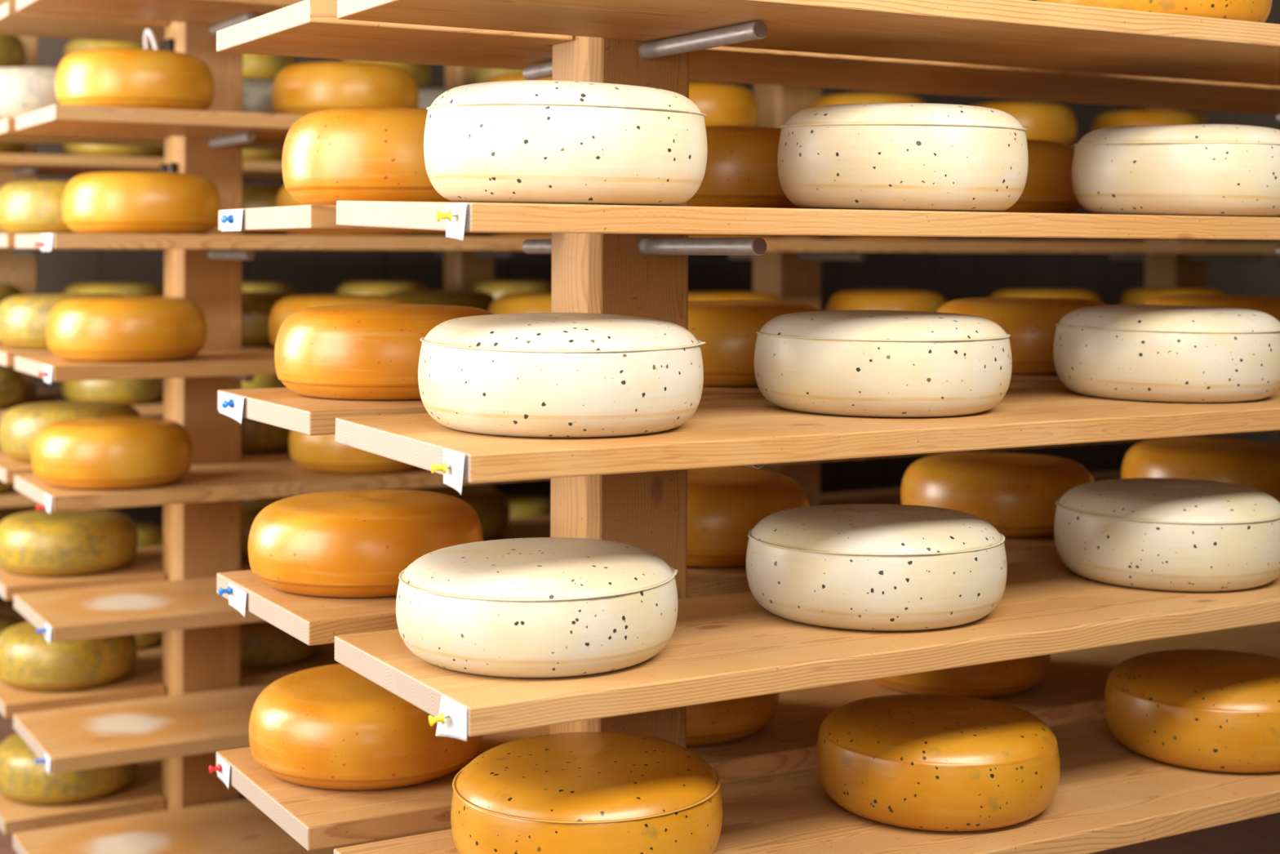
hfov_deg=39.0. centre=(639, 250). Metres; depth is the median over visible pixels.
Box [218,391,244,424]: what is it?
paper label
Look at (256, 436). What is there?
cheese wheel
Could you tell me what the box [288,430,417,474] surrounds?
cheese wheel
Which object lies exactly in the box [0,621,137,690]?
cheese wheel
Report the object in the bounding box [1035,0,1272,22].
cheese wheel
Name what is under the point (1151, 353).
cheese wheel
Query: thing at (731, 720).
cheese wheel
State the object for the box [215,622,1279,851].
plank
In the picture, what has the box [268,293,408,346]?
cheese wheel
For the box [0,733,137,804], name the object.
cheese wheel
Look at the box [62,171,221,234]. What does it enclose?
cheese wheel
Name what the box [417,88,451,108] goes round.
cheese wheel
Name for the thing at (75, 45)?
cheese wheel
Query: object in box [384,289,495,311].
cheese wheel
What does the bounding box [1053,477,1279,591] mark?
cheese wheel
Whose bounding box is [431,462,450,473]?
pin
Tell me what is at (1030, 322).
cheese wheel
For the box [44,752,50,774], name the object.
paper label
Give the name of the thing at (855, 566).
cheese wheel
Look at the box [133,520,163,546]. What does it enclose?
cheese wheel
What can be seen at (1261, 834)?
floor
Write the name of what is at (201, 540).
post
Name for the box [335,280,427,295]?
cheese wheel
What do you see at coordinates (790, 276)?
post
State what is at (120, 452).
cheese wheel
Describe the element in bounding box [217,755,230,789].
paper label
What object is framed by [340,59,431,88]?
cheese wheel
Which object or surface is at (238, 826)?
plank
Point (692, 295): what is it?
cheese wheel
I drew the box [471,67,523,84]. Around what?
cheese wheel
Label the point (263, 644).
cheese wheel
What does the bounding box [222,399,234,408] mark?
pin
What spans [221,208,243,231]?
paper label
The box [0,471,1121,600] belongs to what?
plank
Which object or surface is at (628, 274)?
post
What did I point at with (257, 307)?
cheese wheel
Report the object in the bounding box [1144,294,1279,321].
cheese wheel
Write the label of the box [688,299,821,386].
cheese wheel
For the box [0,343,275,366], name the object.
plank
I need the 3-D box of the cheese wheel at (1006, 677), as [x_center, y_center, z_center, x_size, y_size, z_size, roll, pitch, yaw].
[0.518,0.654,2.999,0.319,0.118,0.321,0,0,14]
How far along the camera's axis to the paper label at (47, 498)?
3.54 m
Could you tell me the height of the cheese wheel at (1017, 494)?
0.116 m
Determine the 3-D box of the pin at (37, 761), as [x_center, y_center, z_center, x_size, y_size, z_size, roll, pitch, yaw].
[-1.172,1.000,3.543,0.025,0.012,0.013,0,0,-30]
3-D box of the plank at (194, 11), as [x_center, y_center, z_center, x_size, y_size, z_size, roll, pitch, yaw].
[0.637,-0.515,4.736,4.300,0.030,0.388,0,0,-30]
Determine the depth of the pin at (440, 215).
1.83 m
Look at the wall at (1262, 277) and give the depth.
9.05 m
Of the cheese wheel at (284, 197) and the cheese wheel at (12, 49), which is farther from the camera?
the cheese wheel at (12, 49)
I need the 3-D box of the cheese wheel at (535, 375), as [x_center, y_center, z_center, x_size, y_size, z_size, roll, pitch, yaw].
[-0.090,0.138,2.078,0.327,0.129,0.326,0,0,-28]
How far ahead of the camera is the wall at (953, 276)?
8.34 m
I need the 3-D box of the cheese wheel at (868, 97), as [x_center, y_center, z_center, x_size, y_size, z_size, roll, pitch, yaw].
[0.593,-0.342,4.706,0.319,0.128,0.321,0,0,37]
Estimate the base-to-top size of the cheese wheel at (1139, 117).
0.129 m
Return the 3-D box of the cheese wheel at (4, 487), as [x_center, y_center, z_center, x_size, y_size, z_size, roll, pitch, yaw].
[-2.027,0.663,5.451,0.320,0.123,0.320,0,0,42]
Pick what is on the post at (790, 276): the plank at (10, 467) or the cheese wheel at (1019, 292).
the plank at (10, 467)
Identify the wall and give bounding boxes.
[35,0,1145,528]
[1205,0,1279,445]
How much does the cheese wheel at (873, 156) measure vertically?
0.140 m
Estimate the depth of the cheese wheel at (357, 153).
2.30 m
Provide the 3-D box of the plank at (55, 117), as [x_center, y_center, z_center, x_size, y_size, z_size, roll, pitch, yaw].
[0.636,-0.262,4.736,4.300,0.030,0.388,0,0,-30]
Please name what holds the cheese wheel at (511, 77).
on the plank at (55, 117)
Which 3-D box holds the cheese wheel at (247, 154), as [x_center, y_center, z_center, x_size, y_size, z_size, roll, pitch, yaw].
[-1.278,-0.347,5.880,0.320,0.123,0.321,0,0,-39]
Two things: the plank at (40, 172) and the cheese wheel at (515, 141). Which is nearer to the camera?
the cheese wheel at (515, 141)
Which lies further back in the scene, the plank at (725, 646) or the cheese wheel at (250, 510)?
the cheese wheel at (250, 510)
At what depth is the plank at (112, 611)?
3.69 m
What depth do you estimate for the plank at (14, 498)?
5.35 m
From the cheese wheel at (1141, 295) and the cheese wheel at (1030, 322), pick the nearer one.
the cheese wheel at (1030, 322)
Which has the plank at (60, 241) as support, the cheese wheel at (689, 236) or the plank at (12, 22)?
the cheese wheel at (689, 236)
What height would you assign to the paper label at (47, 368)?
0.034 m
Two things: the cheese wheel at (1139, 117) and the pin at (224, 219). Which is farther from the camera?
the cheese wheel at (1139, 117)
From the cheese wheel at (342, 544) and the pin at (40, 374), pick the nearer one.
the cheese wheel at (342, 544)
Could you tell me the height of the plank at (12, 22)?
0.030 m
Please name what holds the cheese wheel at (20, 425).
on the plank at (10, 467)
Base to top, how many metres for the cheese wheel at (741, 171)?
0.131 m
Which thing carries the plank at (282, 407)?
on the post at (628, 274)
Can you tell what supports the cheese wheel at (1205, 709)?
on the plank at (1109, 795)
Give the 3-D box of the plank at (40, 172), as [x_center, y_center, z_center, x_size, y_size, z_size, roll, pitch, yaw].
[-1.000,-0.269,6.582,3.300,0.030,0.388,0,0,-30]
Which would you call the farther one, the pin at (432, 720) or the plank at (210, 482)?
the plank at (210, 482)
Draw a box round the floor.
[0,712,1279,853]
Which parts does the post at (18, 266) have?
support rod, support rod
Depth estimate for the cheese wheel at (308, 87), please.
3.86 m
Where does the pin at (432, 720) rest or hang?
attached to the plank at (725, 646)
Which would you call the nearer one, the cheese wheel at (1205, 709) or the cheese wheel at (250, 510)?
the cheese wheel at (1205, 709)
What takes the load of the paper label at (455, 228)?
attached to the plank at (480, 217)
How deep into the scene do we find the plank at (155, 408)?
5.55 m
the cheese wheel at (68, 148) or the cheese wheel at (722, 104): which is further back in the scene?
the cheese wheel at (68, 148)
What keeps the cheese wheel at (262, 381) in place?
on the plank at (155, 408)
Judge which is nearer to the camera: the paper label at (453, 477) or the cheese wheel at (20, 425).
the paper label at (453, 477)
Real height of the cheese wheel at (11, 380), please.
0.122 m
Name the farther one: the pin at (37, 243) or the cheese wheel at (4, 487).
the cheese wheel at (4, 487)
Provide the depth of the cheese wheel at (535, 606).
1.94 m
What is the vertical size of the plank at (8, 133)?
0.030 m
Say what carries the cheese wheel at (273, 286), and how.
on the plank
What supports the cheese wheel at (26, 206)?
on the plank at (6, 240)
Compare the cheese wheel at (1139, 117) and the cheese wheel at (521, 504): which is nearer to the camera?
the cheese wheel at (1139, 117)
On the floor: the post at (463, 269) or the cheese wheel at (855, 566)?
the post at (463, 269)
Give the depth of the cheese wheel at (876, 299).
4.60 m
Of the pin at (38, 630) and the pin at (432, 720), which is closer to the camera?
the pin at (432, 720)
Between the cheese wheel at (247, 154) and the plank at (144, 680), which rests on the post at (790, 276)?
the plank at (144, 680)
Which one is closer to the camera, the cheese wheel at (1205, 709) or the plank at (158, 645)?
the cheese wheel at (1205, 709)
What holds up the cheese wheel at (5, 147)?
on the plank at (7, 161)
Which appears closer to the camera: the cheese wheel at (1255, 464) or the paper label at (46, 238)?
the cheese wheel at (1255, 464)
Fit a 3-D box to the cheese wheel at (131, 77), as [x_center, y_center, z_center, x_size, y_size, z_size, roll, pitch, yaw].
[-1.052,-0.349,3.765,0.319,0.129,0.321,0,0,-24]
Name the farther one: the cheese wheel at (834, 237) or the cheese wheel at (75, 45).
the cheese wheel at (75, 45)
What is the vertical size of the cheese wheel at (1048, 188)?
0.131 m
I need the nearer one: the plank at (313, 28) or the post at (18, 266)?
the plank at (313, 28)
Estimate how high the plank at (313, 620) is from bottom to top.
0.030 m
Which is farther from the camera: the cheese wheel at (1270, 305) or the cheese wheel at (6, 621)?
the cheese wheel at (6, 621)
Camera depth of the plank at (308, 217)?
2.34 m
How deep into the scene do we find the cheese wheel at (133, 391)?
5.53 m
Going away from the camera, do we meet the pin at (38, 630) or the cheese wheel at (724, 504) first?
the cheese wheel at (724, 504)
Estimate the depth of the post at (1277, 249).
3.46 m
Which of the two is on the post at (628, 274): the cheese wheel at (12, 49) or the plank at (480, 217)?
the plank at (480, 217)
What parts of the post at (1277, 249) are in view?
support rod, support rod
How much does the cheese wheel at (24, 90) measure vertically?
0.125 m
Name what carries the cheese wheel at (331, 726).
on the plank at (1073, 689)
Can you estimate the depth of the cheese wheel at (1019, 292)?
4.88 m
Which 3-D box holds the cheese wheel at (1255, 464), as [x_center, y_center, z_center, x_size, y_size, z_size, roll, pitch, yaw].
[1.037,0.404,3.271,0.318,0.116,0.322,0,0,-13]
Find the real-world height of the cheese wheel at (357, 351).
0.123 m
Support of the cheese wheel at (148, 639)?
on the plank at (158, 645)
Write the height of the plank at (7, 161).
0.030 m
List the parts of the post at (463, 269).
support rod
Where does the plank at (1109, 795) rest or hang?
on the post at (628, 274)
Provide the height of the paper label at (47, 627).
0.034 m
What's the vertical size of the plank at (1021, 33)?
0.030 m
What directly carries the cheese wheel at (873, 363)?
on the plank at (758, 431)
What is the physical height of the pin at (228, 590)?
0.012 m
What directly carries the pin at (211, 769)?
attached to the plank at (1073, 689)
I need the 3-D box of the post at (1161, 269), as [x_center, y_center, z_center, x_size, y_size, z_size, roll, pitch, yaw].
[1.681,0.157,5.612,0.147,2.400,0.617,0,0,-30]
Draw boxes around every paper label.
[40,233,52,251]
[44,364,52,383]
[44,493,51,513]
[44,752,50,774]
[45,622,50,644]
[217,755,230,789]
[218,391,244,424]
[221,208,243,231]
[228,582,246,617]
[435,696,466,741]
[443,448,465,494]
[445,203,466,240]
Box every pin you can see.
[35,241,44,247]
[35,504,45,511]
[35,757,45,764]
[36,626,46,633]
[38,371,48,377]
[208,763,221,773]
[218,586,231,595]
[221,214,233,222]
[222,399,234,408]
[428,712,450,726]
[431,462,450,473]
[436,209,457,222]
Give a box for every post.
[0,0,37,622]
[143,12,255,810]
[436,65,512,487]
[522,20,767,747]
[728,82,865,506]
[1108,106,1263,440]
[1275,111,1279,256]
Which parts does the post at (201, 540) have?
support rod, support rod, support rod, support rod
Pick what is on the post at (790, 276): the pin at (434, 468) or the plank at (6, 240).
the plank at (6, 240)
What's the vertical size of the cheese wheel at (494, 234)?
0.129 m
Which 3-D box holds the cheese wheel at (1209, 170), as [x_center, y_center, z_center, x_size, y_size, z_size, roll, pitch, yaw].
[0.781,-0.114,2.575,0.321,0.133,0.319,0,0,13]
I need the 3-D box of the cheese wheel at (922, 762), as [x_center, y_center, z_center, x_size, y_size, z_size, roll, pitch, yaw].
[0.384,0.654,2.338,0.311,0.117,0.314,0,0,3]
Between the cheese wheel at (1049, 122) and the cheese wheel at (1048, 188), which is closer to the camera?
the cheese wheel at (1048, 188)
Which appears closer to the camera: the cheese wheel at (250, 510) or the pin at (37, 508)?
the pin at (37, 508)
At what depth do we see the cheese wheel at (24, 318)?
4.01 m
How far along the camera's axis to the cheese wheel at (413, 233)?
4.49 m
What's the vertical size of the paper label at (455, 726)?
0.040 m
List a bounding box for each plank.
[0,0,168,44]
[0,118,284,151]
[0,153,282,176]
[0,233,29,247]
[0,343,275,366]
[0,396,163,421]
[0,449,292,483]
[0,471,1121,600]
[0,488,41,507]
[0,643,340,718]
[0,759,246,835]
[13,430,1279,511]
[13,576,265,642]
[13,683,271,773]
[13,716,1106,853]
[14,349,276,381]
[15,104,1075,149]
[15,233,1279,253]
[16,0,303,24]
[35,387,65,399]
[37,169,283,181]
[137,638,162,651]
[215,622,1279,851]
[216,0,1279,115]
[216,535,1059,645]
[217,204,1279,240]
[217,374,1064,435]
[333,718,1279,853]
[334,557,1279,737]
[335,385,1279,483]
[336,200,1279,239]
[337,0,1279,85]
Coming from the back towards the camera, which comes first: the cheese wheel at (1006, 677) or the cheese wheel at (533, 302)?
the cheese wheel at (533, 302)
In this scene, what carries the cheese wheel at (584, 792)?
on the plank at (1109, 795)
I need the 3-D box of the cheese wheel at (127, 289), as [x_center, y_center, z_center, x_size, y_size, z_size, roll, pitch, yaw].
[-1.648,0.159,5.667,0.320,0.122,0.320,0,0,-24]
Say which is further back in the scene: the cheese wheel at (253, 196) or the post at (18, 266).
the post at (18, 266)
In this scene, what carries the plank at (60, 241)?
on the post at (201, 540)
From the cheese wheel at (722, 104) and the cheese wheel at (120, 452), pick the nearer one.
the cheese wheel at (120, 452)
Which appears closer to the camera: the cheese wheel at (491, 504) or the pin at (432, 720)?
the pin at (432, 720)
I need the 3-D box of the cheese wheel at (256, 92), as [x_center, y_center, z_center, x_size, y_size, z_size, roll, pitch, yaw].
[-0.940,-0.349,4.364,0.321,0.125,0.319,0,0,3]
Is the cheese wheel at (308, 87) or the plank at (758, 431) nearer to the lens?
the plank at (758, 431)
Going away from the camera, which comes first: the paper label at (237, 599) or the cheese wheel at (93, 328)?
the paper label at (237, 599)
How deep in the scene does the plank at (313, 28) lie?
2.68 m
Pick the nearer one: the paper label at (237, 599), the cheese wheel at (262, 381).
the paper label at (237, 599)
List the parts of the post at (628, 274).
support rod, support rod, support rod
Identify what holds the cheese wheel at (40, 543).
on the plank at (147, 566)
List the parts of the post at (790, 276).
support rod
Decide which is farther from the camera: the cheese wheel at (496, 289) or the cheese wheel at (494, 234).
the cheese wheel at (496, 289)
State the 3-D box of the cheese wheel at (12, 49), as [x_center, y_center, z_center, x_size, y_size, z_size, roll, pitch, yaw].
[-2.023,-0.603,5.452,0.321,0.123,0.320,0,0,-3]
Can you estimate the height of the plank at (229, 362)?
0.030 m
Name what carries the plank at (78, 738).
on the post at (790, 276)
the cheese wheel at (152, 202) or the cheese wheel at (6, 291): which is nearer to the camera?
the cheese wheel at (152, 202)
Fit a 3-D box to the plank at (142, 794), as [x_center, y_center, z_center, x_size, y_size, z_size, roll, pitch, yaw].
[0.395,1.257,5.141,4.300,0.030,0.388,0,0,-30]
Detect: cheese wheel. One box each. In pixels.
[0,34,26,66]
[0,66,60,120]
[0,142,25,153]
[0,180,77,233]
[0,283,22,302]
[0,293,125,349]
[0,365,24,408]
[0,400,141,462]
[0,448,14,493]
[0,509,137,576]
[0,613,20,633]
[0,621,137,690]
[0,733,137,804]
[31,416,192,489]
[45,296,206,361]
[54,48,213,111]
[61,377,164,404]
[62,39,162,57]
[62,143,164,157]
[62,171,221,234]
[63,282,164,296]
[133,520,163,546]
[134,631,162,649]
[240,497,286,560]
[240,621,322,668]
[241,281,295,294]
[241,291,296,345]
[241,374,287,388]
[241,417,290,453]
[242,77,276,113]
[242,149,282,161]
[242,185,289,235]
[243,53,297,79]
[248,489,483,597]
[248,663,483,790]
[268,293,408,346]
[271,61,418,115]
[274,303,493,399]
[275,185,413,235]
[281,106,506,204]
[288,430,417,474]
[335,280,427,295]
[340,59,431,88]
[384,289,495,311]
[395,537,678,677]
[400,484,510,540]
[408,232,493,236]
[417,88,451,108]
[417,312,705,437]
[423,80,707,205]
[450,731,722,853]
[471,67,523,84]
[471,280,551,297]
[482,73,552,82]
[488,292,551,314]
[491,202,551,237]
[504,493,550,518]
[686,466,809,567]
[686,693,779,746]
[688,81,759,126]
[688,125,813,208]
[688,235,783,239]
[688,291,782,301]
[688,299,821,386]
[746,503,1007,631]
[754,310,1012,417]
[777,102,1028,211]
[808,92,924,107]
[816,693,1060,831]
[826,288,946,311]
[831,208,938,239]
[872,654,1050,697]
[898,139,1081,213]
[901,452,1093,537]
[936,297,1107,374]
[973,101,1076,146]
[989,288,1101,302]
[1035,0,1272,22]
[1053,304,1279,402]
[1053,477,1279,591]
[1071,124,1279,217]
[1089,109,1203,132]
[1104,648,1279,773]
[1119,287,1227,304]
[1121,437,1279,502]
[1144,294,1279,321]
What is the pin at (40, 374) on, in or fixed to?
attached to the plank at (229, 362)
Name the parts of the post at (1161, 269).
support rod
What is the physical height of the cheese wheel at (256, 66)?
0.123 m

